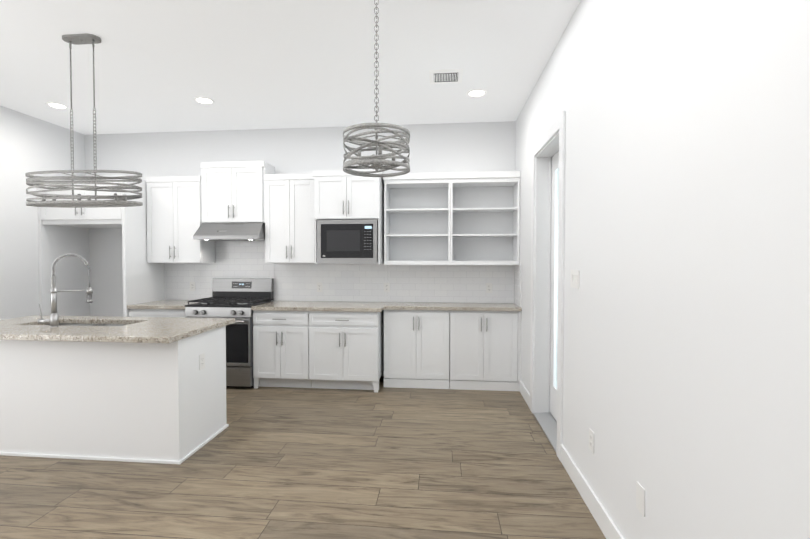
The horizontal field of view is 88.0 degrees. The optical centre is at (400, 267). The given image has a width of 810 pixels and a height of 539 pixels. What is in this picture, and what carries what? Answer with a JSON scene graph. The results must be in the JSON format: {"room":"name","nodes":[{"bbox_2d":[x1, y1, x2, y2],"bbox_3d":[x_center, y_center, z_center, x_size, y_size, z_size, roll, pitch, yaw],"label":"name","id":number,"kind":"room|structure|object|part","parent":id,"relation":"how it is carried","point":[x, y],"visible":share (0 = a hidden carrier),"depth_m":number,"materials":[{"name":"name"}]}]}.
{"room":"kitchen","nodes":[
{"label":"kitchen","id":0,"kind":"room"},
{"bbox_2d":[0,106,87,319],"bbox_3d":[-4.602,-0.113,1.341,0.210,3.050,8.730,0,1,6],"label":"wall","id":1,"kind":"structure","parent":0,"point":[28,143],"depth_m":4.64,"materials":[{"name":"white paint"}]},
{"bbox_2d":[0,0,580,134],"bbox_3d":[-1.782,-1.682,1.030,5.875,0.100,8.730,0,1,6],"label":"ceiling","id":2,"kind":"structure","parent":0,"point":[160,65],"depth_m":3.40,"materials":[{"name":"white paint"}]},
{"bbox_2d":[45,102,68,108],"bbox_3d":[-3.604,-1.700,4.405,0.194,0.007,0.194,0,1,6],"label":"recessed light","id":3,"kind":"object","parent":2,"relation":"in","point":[56,105],"visible":1,"depth_m":4.40,"materials":[{"name":"white plastic"}]},
{"bbox_2d":[25,33,142,207],"bbox_3d":[-2.324,-1.067,3.071,0.882,1.216,0.256,0,1,6],"label":"light","id":4,"kind":"object","parent":2,"relation":"hanging from","point":[32,181],"visible":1,"depth_m":3.02,"materials":[{"name":"metal"}]},
{"bbox_2d":[194,97,213,103],"bbox_3d":[-1.996,-1.698,4.266,0.194,0.007,0.194,0,1,6],"label":"recessed light","id":5,"kind":"object","parent":2,"relation":"in","point":[203,100],"visible":1,"depth_m":4.26,"materials":[{"name":"white plastic"}]},
{"bbox_2d":[343,0,409,176],"bbox_3d":[-0.143,-1.120,2.524,0.404,1.088,0.404,0,1,6],"label":"dining pendant light","id":6,"kind":"object","parent":2,"relation":"hanging from","point":[375,161],"visible":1,"depth_m":2.43,"materials":[{"name":"metal"}]},
{"bbox_2d":[429,69,462,83],"bbox_3d":[0.403,-1.684,3.701,0.290,0.010,0.280,0,1,6],"label":"ceiling vent","id":7,"kind":"object","parent":2,"relation":"in","point":[445,76],"visible":1,"depth_m":3.68,"materials":[{"name":"white metal"}]},
{"bbox_2d":[467,89,486,96],"bbox_3d":[0.743,-1.693,4.074,0.194,0.007,0.194,0,1,6],"label":"recessed light","id":8,"kind":"object","parent":2,"relation":"in","point":[477,93],"visible":0.98,"depth_m":4.07,"materials":[{"name":"white plastic"}]},
{"bbox_2d":[84,121,511,376],"bbox_3d":[-1.362,-0.199,5.307,5.460,3.050,0.200,0,1,6],"label":"wall","id":9,"kind":"structure","parent":0,"point":[475,146],"depth_m":5.22,"materials":[{"name":"white paint"}]},
{"bbox_2d":[146,176,214,262],"bbox_3d":[-2.694,-0.577,5.145,0.678,1.033,0.364,0,1,6],"label":"upper cabinet","id":10,"kind":"object","parent":9,"relation":"attached to","point":[174,223],"visible":0.98,"depth_m":5.00,"materials":[{"name":"white wood"}]},
{"bbox_2d":[200,161,274,222],"bbox_3d":[-1.961,-0.891,5.066,0.792,0.716,0.364,0,1,6],"label":"upper cabinet","id":11,"kind":"object","parent":9,"relation":"attached to","point":[233,192],"visible":0.98,"depth_m":4.92,"materials":[{"name":"white wood"}]},
{"bbox_2d":[193,223,264,240],"bbox_3d":[-1.966,-0.427,5.012,0.784,0.204,0.475,0,1,6],"label":"range hood","id":12,"kind":"object","parent":11,"relation":"attached to","point":[231,231],"visible":0.96,"depth_m":4.83,"materials":[{"name":"silver metal"}]},
{"bbox_2d":[265,173,314,262],"bbox_3d":[-1.252,-0.574,5.003,0.630,1.033,0.364,0,1,6],"label":"upper cabinet","id":13,"kind":"object","parent":9,"relation":"attached to","point":[289,221],"visible":0.83,"depth_m":4.86,"materials":[{"name":"white wood"}]},
{"bbox_2d":[164,241,520,306],"bbox_3d":[-0.857,0.103,4.951,4.392,1.262,0.419,0,1,6],"label":"tile backsplash","id":14,"kind":"structure","parent":9,"relation":"attached to","point":[408,283],"depth_m":5.13,"materials":[{"name":"white tile"}]},
{"bbox_2d":[190,282,194,290],"bbox_3d":[-2.642,0.238,5.329,0.072,0.117,0.007,0,1,6],"label":"outlet","id":15,"kind":"object","parent":14,"relation":"attached to","point":[192,286],"visible":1,"depth_m":5.33,"materials":[{"name":"white plastic"}]},
{"bbox_2d":[317,283,322,291],"bbox_3d":[-0.995,0.242,5.166,0.072,0.117,0.007,0,1,6],"label":"outlet","id":16,"kind":"object","parent":14,"relation":"attached to","point":[319,287],"visible":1,"depth_m":5.16,"materials":[{"name":"white plastic"}]},
{"bbox_2d":[384,283,389,291],"bbox_3d":[-0.166,0.238,5.085,0.072,0.117,0.007,0,1,6],"label":"outlet","id":17,"kind":"object","parent":14,"relation":"attached to","point":[386,287],"visible":1,"depth_m":5.08,"materials":[{"name":"white plastic"}]},
{"bbox_2d":[486,283,491,292],"bbox_3d":[1.052,0.241,4.965,0.072,0.117,0.007,0,1,6],"label":"outlet","id":18,"kind":"object","parent":14,"relation":"attached to","point":[488,287],"visible":1,"depth_m":4.96,"materials":[{"name":"white plastic"}]},
{"bbox_2d":[313,169,383,263],"bbox_3d":[-0.575,-0.568,4.866,0.768,1.048,0.504,0,1,6],"label":"upper cabinet","id":19,"kind":"object","parent":9,"relation":"attached to","point":[340,195],"visible":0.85,"depth_m":4.65,"materials":[{"name":"white wood"}]},
{"bbox_2d":[317,219,377,263],"bbox_3d":[-0.575,-0.293,4.859,0.684,0.486,0.432,0,1,6],"label":"built-in microwave","id":20,"kind":"object","parent":19,"relation":"in","point":[347,241],"visible":1,"depth_m":4.65,"materials":[{"name":"grey"}]},
{"bbox_2d":[383,171,520,264],"bbox_3d":[0.576,-0.550,4.837,1.518,1.028,0.338,0,1,6],"label":"open shelf unit","id":21,"kind":"object","parent":9,"relation":"attached to","point":[458,218],"visible":1,"depth_m":4.95,"materials":[{"name":"white wood"}]},
{"bbox_2d":[0,377,605,538],"bbox_3d":[-1.782,1.442,1.097,5.875,0.050,8.730,0,1,6],"label":"floor","id":22,"kind":"structure","parent":0,"point":[383,462],"depth_m":2.72,"materials":[{"name":"brown wood"}]},
{"bbox_2d":[37,175,163,316],"bbox_3d":[-3.594,0.146,5.084,1.078,2.370,0.694,0,1,6],"label":"cabinet","id":23,"kind":"object","parent":22,"relation":"on","point":[62,231],"visible":0.42,"depth_m":4.92,"materials":[{"name":"white wood"}]},
{"bbox_2d":[0,324,228,463],"bbox_3d":[-2.468,0.931,3.359,1.929,0.874,0.682,0,1,6],"label":"kitchen island","id":24,"kind":"object","parent":22,"relation":"on","point":[163,403],"visible":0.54,"depth_m":3.02,"materials":[{"name":"white wood"}]},
{"bbox_2d":[0,315,234,342],"bbox_3d":[-2.473,0.474,3.345,1.955,0.040,0.910,0,1,6],"label":"island countertop","id":25,"kind":"structure","parent":24,"relation":"on","point":[154,329],"depth_m":3.16,"materials":[{"name":"stone"}]},
{"bbox_2d":[38,253,92,326],"bbox_3d":[-2.624,0.171,3.289,0.289,0.568,0.218,0,1,6],"label":"pull-down faucet","id":26,"kind":"object","parent":25,"relation":"on","point":[53,320],"visible":1,"depth_m":3.23,"materials":[{"name":"silver metal"}]},
{"bbox_2d":[47,323,128,325],"bbox_3d":[-2.605,0.599,3.466,0.940,0.212,0.374,0,1,6],"label":"undermount sink","id":27,"kind":"object","parent":25,"relation":"in","point":[66,324],"depth_m":3.64,"materials":[{"name":"silver metal"}]},
{"bbox_2d":[199,353,204,369],"bbox_3d":[-1.520,0.720,3.216,0.007,0.117,0.072,0,1,6],"label":"outlet","id":28,"kind":"object","parent":24,"relation":"attached to","point":[201,361],"visible":1,"depth_m":3.21,"materials":[{"name":"white plastic"}]},
{"bbox_2d":[129,309,186,317],"bbox_3d":[-2.709,0.895,5.028,0.694,0.874,0.664,0,1,6],"label":"base cabinet","id":29,"kind":"object","parent":22,"relation":"on","point":[157,313],"visible":0.19,"depth_m":4.73,"materials":[{"name":"white wood"}]},
{"bbox_2d":[127,300,198,309],"bbox_3d":[-2.708,0.438,5.023,0.696,0.040,0.654,0,1,6],"label":"countertop","id":30,"kind":"structure","parent":29,"relation":"on","point":[170,304],"depth_m":4.73,"materials":[{"name":"stone"}]},
{"bbox_2d":[184,278,273,387],"bbox_3d":[-1.986,0.738,4.903,0.762,1.194,0.706,0,1,6],"label":"gas range","id":31,"kind":"object","parent":22,"relation":"on","point":[237,299],"visible":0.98,"depth_m":4.62,"materials":[{"name":"grey metal"}]},
{"bbox_2d":[253,310,311,388],"bbox_3d":[-1.284,0.898,4.887,0.630,0.874,0.664,0,1,6],"label":"base cabinet","id":32,"kind":"object","parent":22,"relation":"on","point":[280,348],"visible":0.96,"depth_m":4.60,"materials":[{"name":"white wood"}]},
{"bbox_2d":[309,310,383,391],"bbox_3d":[-0.589,0.899,4.819,0.758,0.874,0.664,0,1,6],"label":"base cabinet","id":33,"kind":"object","parent":22,"relation":"on","point":[346,350],"visible":1,"depth_m":4.53,"materials":[{"name":"white wood"}]},
{"bbox_2d":[251,301,521,311],"bbox_3d":[-0.141,0.443,4.770,2.930,0.040,0.654,0,1,6],"label":"countertop","id":34,"kind":"structure","parent":33,"relation":"on","point":[343,306],"depth_m":4.61,"materials":[{"name":"stone"}]},
{"bbox_2d":[384,310,449,388],"bbox_3d":[0.197,0.899,4.842,0.733,0.874,0.464,0,1,6],"label":"base cabinet","id":35,"kind":"object","parent":22,"relation":"on","point":[416,347],"visible":0.98,"depth_m":4.65,"materials":[{"name":"white wood"}]},
{"bbox_2d":[449,311,520,390],"bbox_3d":[0.946,0.901,4.768,0.765,0.874,0.464,0,1,6],"label":"base cabinet","id":36,"kind":"object","parent":22,"relation":"on","point":[483,352],"depth_m":4.57,"materials":[{"name":"white wood"}]},
{"bbox_3d":[1.294,0.905,4.564,0.032,0.874,0.044,0,1,6],"label":"base cabinet filler","id":37,"kind":"part","parent":36,"relation":"part of","materials":[{"name":"white wood"}]},
{"bbox_2d":[512,0,809,538],"bbox_3d":[1.039,-0.101,0.786,0.205,3.050,8.730,0,1,6],"label":"wall","id":38,"kind":"structure","parent":0,"point":[686,326],"depth_m":1.49,"materials":[{"name":"white paint"}]},
{"bbox_2d":[520,380,529,407],"bbox_3d":[1.274,1.286,4.269,0.015,0.124,0.552,0,1,6],"label":"baseboard","id":39,"kind":"structure","parent":38,"relation":"attached to","point":[524,392],"depth_m":4.22,"materials":[{"name":"white wood"}]},
{"bbox_2d":[533,412,556,451],"bbox_3d":[1.308,1.351,3.476,0.230,0.030,0.800,0,1,6],"label":"door threshold sill","id":40,"kind":"structure","parent":38,"relation":"attached to","point":[547,421],"depth_m":3.58,"materials":[{"name":"silver metal"}]},
{"bbox_2d":[530,111,564,460],"bbox_3d":[1.296,0.129,3.451,0.222,2.474,1.020,0,1,6],"label":"door frame","id":41,"kind":"structure","parent":38,"relation":"attached to","point":[547,152],"depth_m":3.84,"materials":[{"name":"white wood"}]},
{"bbox_2d":[550,151,558,420],"bbox_3d":[1.331,0.168,3.448,0.105,2.328,0.794,0,1,6],"label":"door","id":42,"kind":"structure","parent":38,"relation":"in","point":[554,275],"depth_m":3.71,"materials":[{"name":"white"}]},
{"bbox_2d":[570,270,579,288],"bbox_3d":[1.124,0.072,2.706,0.010,0.117,0.165,0,1,6],"label":"switch plate","id":43,"kind":"object","parent":38,"relation":"attached to","point":[574,282],"visible":1,"depth_m":2.69,"materials":[{"name":"white plastic"}]},
{"bbox_2d":[589,428,593,452],"bbox_3d":[1.093,0.989,2.399,0.007,0.117,0.072,0,1,6],"label":"outlet","id":44,"kind":"object","parent":38,"relation":"attached to","point":[591,440],"visible":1,"depth_m":2.39,"materials":[{"name":"white plastic"}]},
{"bbox_2d":[561,444,623,538],"bbox_3d":[0.835,1.382,-0.169,0.017,0.124,6.326,0,1,6],"label":"baseboard","id":45,"kind":"structure","parent":38,"relation":"attached to","point":[604,521],"depth_m":2.38,"materials":[{"name":"white wood"}]},
{"bbox_2d":[636,482,644,516],"bbox_3d":[1.036,0.997,1.808,0.006,0.117,0.072,0,1,6],"label":"electrical outlet cover","id":46,"kind":"object","parent":38,"relation":"attached to","point":[640,498],"visible":1,"depth_m":1.80,"materials":[{"name":"white plastic"}]}
]}

